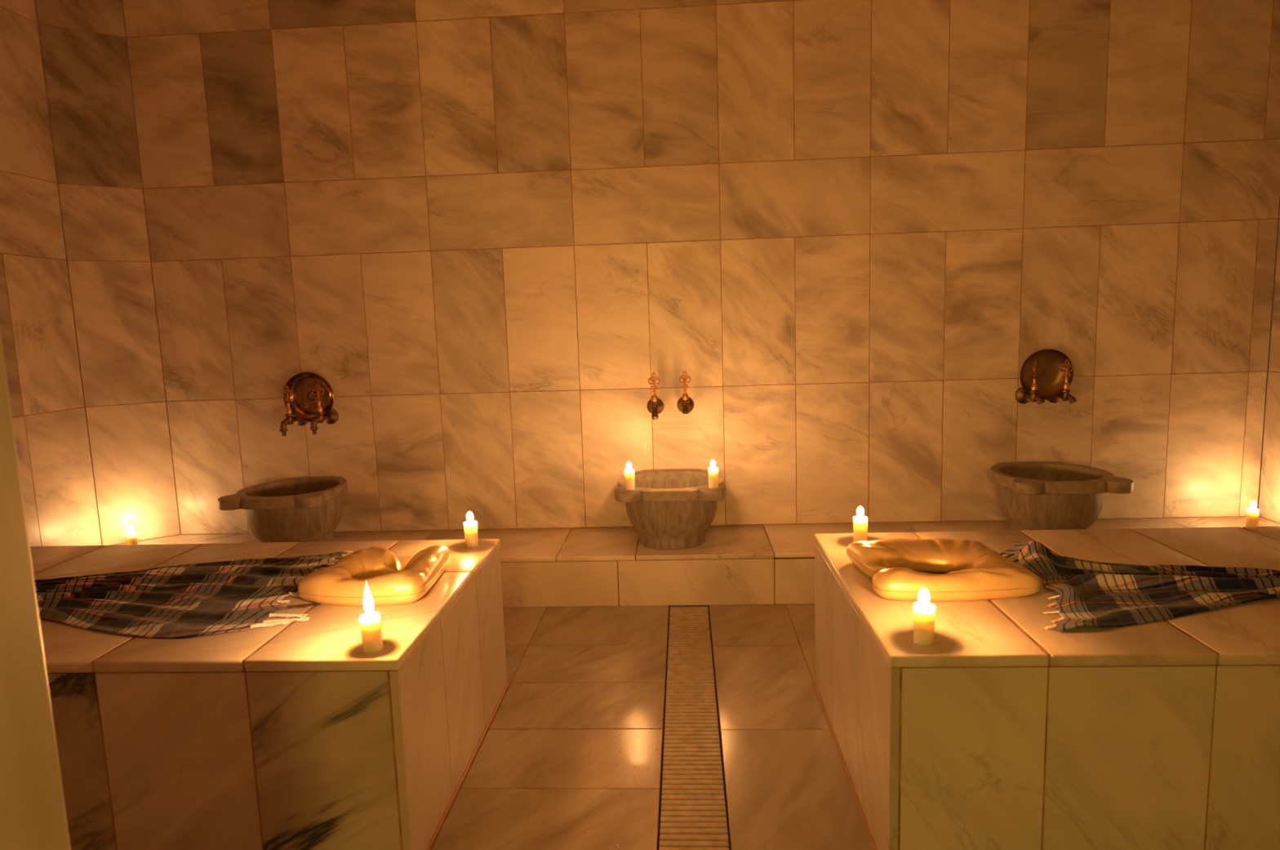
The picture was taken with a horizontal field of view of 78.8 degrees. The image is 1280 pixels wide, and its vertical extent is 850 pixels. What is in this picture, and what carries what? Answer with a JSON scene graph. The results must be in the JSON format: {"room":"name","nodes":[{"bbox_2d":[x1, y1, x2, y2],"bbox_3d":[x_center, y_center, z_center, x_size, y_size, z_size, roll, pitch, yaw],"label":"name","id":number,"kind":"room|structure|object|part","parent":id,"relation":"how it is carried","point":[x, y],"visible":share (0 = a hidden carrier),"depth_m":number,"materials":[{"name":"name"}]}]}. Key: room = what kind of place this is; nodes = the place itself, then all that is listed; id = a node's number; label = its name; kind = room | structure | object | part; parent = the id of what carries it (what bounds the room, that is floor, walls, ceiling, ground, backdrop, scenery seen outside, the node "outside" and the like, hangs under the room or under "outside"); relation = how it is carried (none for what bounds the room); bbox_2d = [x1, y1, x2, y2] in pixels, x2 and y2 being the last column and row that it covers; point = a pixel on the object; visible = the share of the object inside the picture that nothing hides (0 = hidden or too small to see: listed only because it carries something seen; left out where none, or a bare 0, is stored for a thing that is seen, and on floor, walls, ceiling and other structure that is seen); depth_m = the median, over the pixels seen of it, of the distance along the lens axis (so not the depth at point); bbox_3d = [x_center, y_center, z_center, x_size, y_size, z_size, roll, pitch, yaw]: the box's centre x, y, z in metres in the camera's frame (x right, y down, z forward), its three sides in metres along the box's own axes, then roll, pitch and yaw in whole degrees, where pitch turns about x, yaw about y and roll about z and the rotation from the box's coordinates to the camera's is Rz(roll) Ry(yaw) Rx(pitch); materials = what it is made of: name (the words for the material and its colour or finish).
{"room":"spa","nodes":[
{"label":"spa","id":0,"kind":"room"},
{"bbox_2d":[0,0,102,546],"bbox_3d":[-3.122,-0.929,2.463,0.039,4.160,3.211,-1,7,3],"label":"wall","id":1,"kind":"structure","parent":0,"point":[37,327],"depth_m":3.89,"materials":[{"name":"stone"}]},
{"bbox_2d":[35,0,180,545],"bbox_3d":[-2.874,-1.157,4.174,0.374,4.160,0.039,-7,9,-35],"label":"wall","id":2,"kind":"structure","parent":0,"point":[83,42],"depth_m":4.20,"materials":[{"name":"stone"}]},
{"bbox_2d":[430,604,873,849],"bbox_3d":[0.068,1.092,2.571,6.282,0.079,3.640,-1,7,3],"label":"floor","id":3,"kind":"structure","parent":0,"point":[788,787],"depth_m":2.59,"materials":[{"name":"stone"}]},
{"bbox_2d":[29,538,509,849],"bbox_3d":[-1.792,0.823,2.542,2.495,0.588,1.080,-1,7,3],"label":"platform","id":4,"kind":"object","parent":3,"relation":"on","point":[292,735],"visible":0.79,"depth_m":1.98,"materials":[{"name":"stone"}]},
{"bbox_2d":[34,550,352,638],"bbox_3d":[-1.654,0.529,2.359,1.410,0.031,0.733,-3,7,-10],"label":"plaid cloth","id":5,"kind":"object","parent":4,"relation":"on","point":[214,597],"visible":0.84,"depth_m":2.38,"materials":[{"name":"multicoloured fabric"}]},
{"bbox_3d":[-1.797,0.838,2.544,2.484,0.552,1.070,-1,7,3],"label":"panel","id":6,"kind":"part","parent":4,"relation":"part of","materials":[{"name":"stone"}]},
{"bbox_2d":[359,609,382,653],"bbox_3d":[-0.676,0.476,1.948,0.051,0.184,0.052,-3,7,-9],"label":"pillar candle","id":7,"kind":"object","parent":4,"relation":"on","point":[370,622],"visible":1,"depth_m":1.94,"materials":[{"name":"beige wax"}]},
{"bbox_2d":[297,544,450,606],"bbox_3d":[-0.822,0.460,2.457,0.389,0.090,0.422,-1,7,3],"label":"pillow","id":8,"kind":"object","parent":4,"relation":"on","point":[374,575],"visible":1,"depth_m":2.30,"materials":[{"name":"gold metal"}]},
{"bbox_3d":[-0.566,0.808,2.472,0.023,0.551,1.067,-1,7,3],"label":"panel","id":9,"kind":"part","parent":4,"relation":"part of","materials":[{"name":"stone"}]},
{"bbox_2d":[463,518,478,547],"bbox_3d":[-0.622,0.381,2.863,0.050,0.133,0.051,1,8,18],"label":"pillar candle","id":10,"kind":"object","parent":4,"relation":"on","point":[470,527],"visible":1,"depth_m":2.85,"materials":[{"name":"beige wax"}]},
{"bbox_2d":[657,606,730,849],"bbox_3d":[0.162,1.114,2.383,0.193,0.073,2.908,-1,7,3],"label":"floor drain","id":11,"kind":"object","parent":3,"relation":"in","point":[693,808],"visible":1,"depth_m":2.56,"materials":[{"name":"plastic"}]},
{"bbox_2d":[121,516,1279,607],"bbox_3d":[0.168,0.725,4.079,6.232,0.259,0.545,-1,7,3],"label":"bench","id":12,"kind":"object","parent":3,"relation":"on","point":[766,563],"visible":0.42,"depth_m":3.85,"materials":[{"name":"white stone"}]},
{"bbox_2d":[125,530,137,544],"bbox_3d":[-2.748,0.606,4.210,0.051,0.133,0.050,-6,9,-31],"label":"pillar candle","id":13,"kind":"object","parent":12,"relation":"on","point":[131,536],"visible":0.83,"depth_m":4.19,"materials":[{"name":"beige wax"}]},
{"bbox_2d":[217,476,347,542],"bbox_3d":[-1.825,0.488,4.120,0.532,0.324,0.565,-1,7,3],"label":"stone basin","id":14,"kind":"object","parent":12,"relation":"on","point":[304,508],"visible":0.91,"depth_m":3.95,"materials":[{"name":"grey stone"}]},
{"bbox_3d":[-1.824,0.510,4.133,0.481,0.278,0.481,-1,7,3],"label":"bowl","id":15,"kind":"part","parent":14,"relation":"part of","materials":[{"name":"stone"}]},
{"bbox_2d":[614,468,725,549],"bbox_3d":[0.161,0.439,4.012,0.543,0.324,0.565,-1,7,3],"label":"stone basin","id":16,"kind":"object","parent":12,"relation":"on","point":[668,508],"visible":0.96,"depth_m":3.84,"materials":[{"name":"grey stone"}]},
{"bbox_2d":[624,466,635,489],"bbox_3d":[-0.052,0.244,3.774,0.050,0.139,0.051,-7,9,-35],"label":"pillar candle","id":17,"kind":"object","parent":16,"relation":"on","point":[629,482],"visible":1,"depth_m":3.76,"materials":[{"name":"beige wax"}]},
{"bbox_2d":[707,465,718,488],"bbox_3d":[0.352,0.234,3.752,0.050,0.139,0.051,-9,10,-43],"label":"pillar candle","id":18,"kind":"object","parent":16,"relation":"on","point":[713,471],"visible":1,"depth_m":3.73,"materials":[{"name":"beige wax"}]},
{"bbox_2d":[989,461,1133,530],"bbox_3d":[2.048,0.393,3.894,0.543,0.324,0.565,-1,7,3],"label":"stone basin","id":19,"kind":"object","parent":12,"relation":"on","point":[1037,495],"visible":0.9,"depth_m":3.72,"materials":[{"name":"grey stone"}]},
{"bbox_3d":[2.049,0.415,3.907,0.481,0.278,0.481,-1,7,3],"label":"bowl","id":20,"kind":"part","parent":19,"relation":"part of","materials":[{"name":"stone"}]},
{"bbox_2d":[1245,506,1259,526],"bbox_3d":[3.094,0.451,3.932,0.050,0.139,0.051,5,10,44],"label":"pillar candle","id":21,"kind":"object","parent":12,"relation":"on","point":[1252,513],"visible":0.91,"depth_m":3.92,"materials":[{"name":"beige wax"}]},
{"bbox_2d":[813,525,1279,849],"bbox_3d":[1.899,0.733,2.327,2.562,0.588,1.080,-1,7,3],"label":"platform","id":22,"kind":"object","parent":3,"relation":"on","point":[1007,731],"visible":0.89,"depth_m":1.85,"materials":[{"name":"stone"}]},
{"bbox_3d":[0.641,0.779,2.402,0.023,0.551,1.067,-1,7,3],"label":"panel","id":23,"kind":"part","parent":22,"relation":"part of","materials":[{"name":"stone"}]},
{"bbox_2d":[853,513,867,542],"bbox_3d":[0.779,0.350,2.753,0.050,0.133,0.051,3,9,36],"label":"pillar candle","id":24,"kind":"object","parent":22,"relation":"on","point":[860,522],"visible":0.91,"depth_m":2.74,"materials":[{"name":"beige wax"}]},
{"bbox_2d":[913,599,935,646],"bbox_3d":[0.689,0.462,1.891,0.051,0.138,0.050,-3,7,-10],"label":"pillar candle","id":25,"kind":"object","parent":22,"relation":"on","point":[923,611],"visible":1,"depth_m":1.87,"materials":[{"name":"beige wax"}]},
{"bbox_2d":[845,537,1041,601],"bbox_3d":[0.896,0.422,2.351,0.469,0.084,0.430,-1,7,3],"label":"pillow","id":26,"kind":"object","parent":22,"relation":"on","point":[973,571],"visible":1,"depth_m":2.20,"materials":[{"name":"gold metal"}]},
{"bbox_3d":[1.905,0.748,2.328,2.551,0.552,1.070,-1,7,3],"label":"panel","id":27,"kind":"part","parent":22,"relation":"part of","materials":[{"name":"stone"}]},
{"bbox_2d":[999,540,1279,631],"bbox_3d":[1.717,0.435,2.085,1.307,0.073,0.646,0,8,14],"label":"plaid cloth","id":28,"kind":"object","parent":22,"relation":"on","point":[1092,593],"visible":1,"depth_m":2.18,"materials":[{"name":"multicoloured fabric"}]},
{"bbox_2d":[122,0,1279,534],"bbox_3d":[0.263,-1.250,4.112,5.957,4.160,0.039,-1,7,3],"label":"wall","id":29,"kind":"structure","parent":0,"point":[853,227],"depth_m":4.13,"materials":[{"name":"stone"}]},
{"bbox_2d":[279,384,307,435],"bbox_3d":[-1.909,-0.085,4.277,0.094,0.276,0.180,-1,7,3],"label":"tap","id":30,"kind":"object","parent":29,"relation":"attached to","point":[290,419],"visible":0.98,"depth_m":4.23,"materials":[{"name":"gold metal"}]},
{"bbox_3d":[-1.928,0.013,4.229,0.043,0.095,0.060,4,10,40],"label":"spout","id":31,"kind":"part","parent":30,"relation":"part of","materials":[{"name":"gold metal"}]},
{"bbox_3d":[-1.914,-0.169,4.229,0.008,0.098,0.065,1,8,22],"label":"handle","id":32,"kind":"part","parent":30,"relation":"part of","materials":[{"name":"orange metal"}]},
{"bbox_2d":[283,372,334,422],"bbox_3d":[-1.818,-0.158,4.304,0.276,0.275,0.081,-2,7,0],"label":"metal bowl","id":33,"kind":"object","parent":29,"relation":"attached to","point":[304,404],"visible":0.83,"depth_m":4.32,"materials":[{"name":"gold metal"}]},
{"bbox_2d":[309,382,338,434],"bbox_3d":[-1.739,-0.095,4.268,0.095,0.276,0.177,-1,7,3],"label":"tap","id":34,"kind":"object","parent":29,"relation":"attached to","point":[331,417],"visible":0.99,"depth_m":4.22,"materials":[{"name":"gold metal"}]},
{"bbox_3d":[-1.759,0.003,4.220,0.060,0.095,0.043,-9,10,-43],"label":"spout","id":35,"kind":"part","parent":34,"relation":"part of","materials":[{"name":"gold metal"}]},
{"bbox_3d":[-1.743,-0.178,4.218,0.065,0.098,0.008,-3,7,-11],"label":"handle","id":36,"kind":"part","parent":34,"relation":"part of","materials":[{"name":"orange metal"}]},
{"bbox_2d":[646,372,663,419],"bbox_3d":[0.077,-0.161,4.153,0.094,0.246,0.190,-1,7,3],"label":"tap","id":37,"kind":"object","parent":29,"relation":"attached to","point":[655,406],"visible":1,"depth_m":4.11,"materials":[{"name":"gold metal"}]},
{"bbox_3d":[0.073,-0.230,4.111,0.065,0.098,0.008,-1,7,3],"label":"handle","id":38,"kind":"part","parent":37,"relation":"part of","materials":[{"name":"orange metal"}]},
{"bbox_3d":[0.079,-0.063,4.102,0.038,0.064,0.065,-1,7,3],"label":"spout","id":39,"kind":"part","parent":37,"relation":"part of","materials":[{"name":"gold metal"}]},
{"bbox_2d":[676,370,693,413],"bbox_3d":[0.241,-0.172,4.145,0.094,0.240,0.186,-1,7,3],"label":"tap","id":40,"kind":"object","parent":29,"relation":"attached to","point":[685,404],"visible":1,"depth_m":4.10,"materials":[{"name":"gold metal"}]},
{"bbox_3d":[0.236,-0.238,4.101,0.065,0.098,0.008,-1,7,3],"label":"handle","id":41,"kind":"part","parent":40,"relation":"part of","materials":[{"name":"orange metal"}]},
{"bbox_3d":[0.240,-0.080,4.093,0.033,0.046,0.059,-1,7,3],"label":"spout","id":42,"kind":"part","parent":40,"relation":"part of","materials":[{"name":"gold metal"}]},
{"bbox_2d":[1014,359,1044,404],"bbox_3d":[2.031,-0.220,4.043,0.094,0.240,0.180,-1,7,3],"label":"tap","id":43,"kind":"object","parent":29,"relation":"attached to","point":[1021,396],"visible":1,"depth_m":4.01,"materials":[{"name":"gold metal"}]},
{"bbox_3d":[2.032,-0.287,4.002,0.008,0.098,0.065,5,10,42],"label":"handle","id":44,"kind":"part","parent":43,"relation":"part of","materials":[{"name":"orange metal"}]},
{"bbox_3d":[2.045,-0.129,3.991,0.034,0.046,0.059,-6,8,-28],"label":"spout","id":45,"kind":"part","parent":43,"relation":"part of","materials":[{"name":"gold metal"}]},
{"bbox_2d":[1019,348,1073,399],"bbox_3d":[2.114,-0.267,4.071,0.265,0.265,0.079,-1,7,6],"label":"metal bowl","id":46,"kind":"object","parent":29,"relation":"attached to","point":[1050,381],"visible":0.84,"depth_m":4.09,"materials":[{"name":"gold metal"}]},
{"bbox_2d":[1047,358,1076,403],"bbox_3d":[2.189,-0.224,4.033,0.094,0.240,0.181,-1,7,3],"label":"tap","id":47,"kind":"object","parent":29,"relation":"attached to","point":[1064,395],"visible":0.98,"depth_m":3.99,"materials":[{"name":"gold metal"}]},
{"bbox_3d":[2.185,-0.290,3.987,0.065,0.098,0.008,0,8,15],"label":"handle","id":48,"kind":"part","parent":47,"relation":"part of","materials":[{"name":"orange metal"}]},
{"bbox_3d":[2.202,-0.133,3.982,0.034,0.046,0.059,-5,8,-25],"label":"spout","id":49,"kind":"part","parent":47,"relation":"part of","materials":[{"name":"gold metal"}]},
{"bbox_2d":[1258,211,1279,524],"bbox_3d":[3.160,-1.098,2.213,0.039,4.160,3.445,-1,7,3],"label":"wall","id":50,"kind":"structure","parent":0,"point":[1269,488],"depth_m":4.03,"materials":[{"name":"stone"}]},
{"bbox_3d":[-0.081,-0.785,0.594,6.331,4.160,0.195,-1,7,3],"label":"wall","id":51,"kind":"structure","parent":0,"visible":0},
{"bbox_2d":[0,330,71,849],"bbox_3d":[0.226,-0.002,0.670,1.866,2.568,0.228,-1,7,3],"label":"door","id":52,"kind":"structure","parent":51,"relation":"in","point":[33,813],"depth_m":0.83,"materials":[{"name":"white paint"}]}
]}

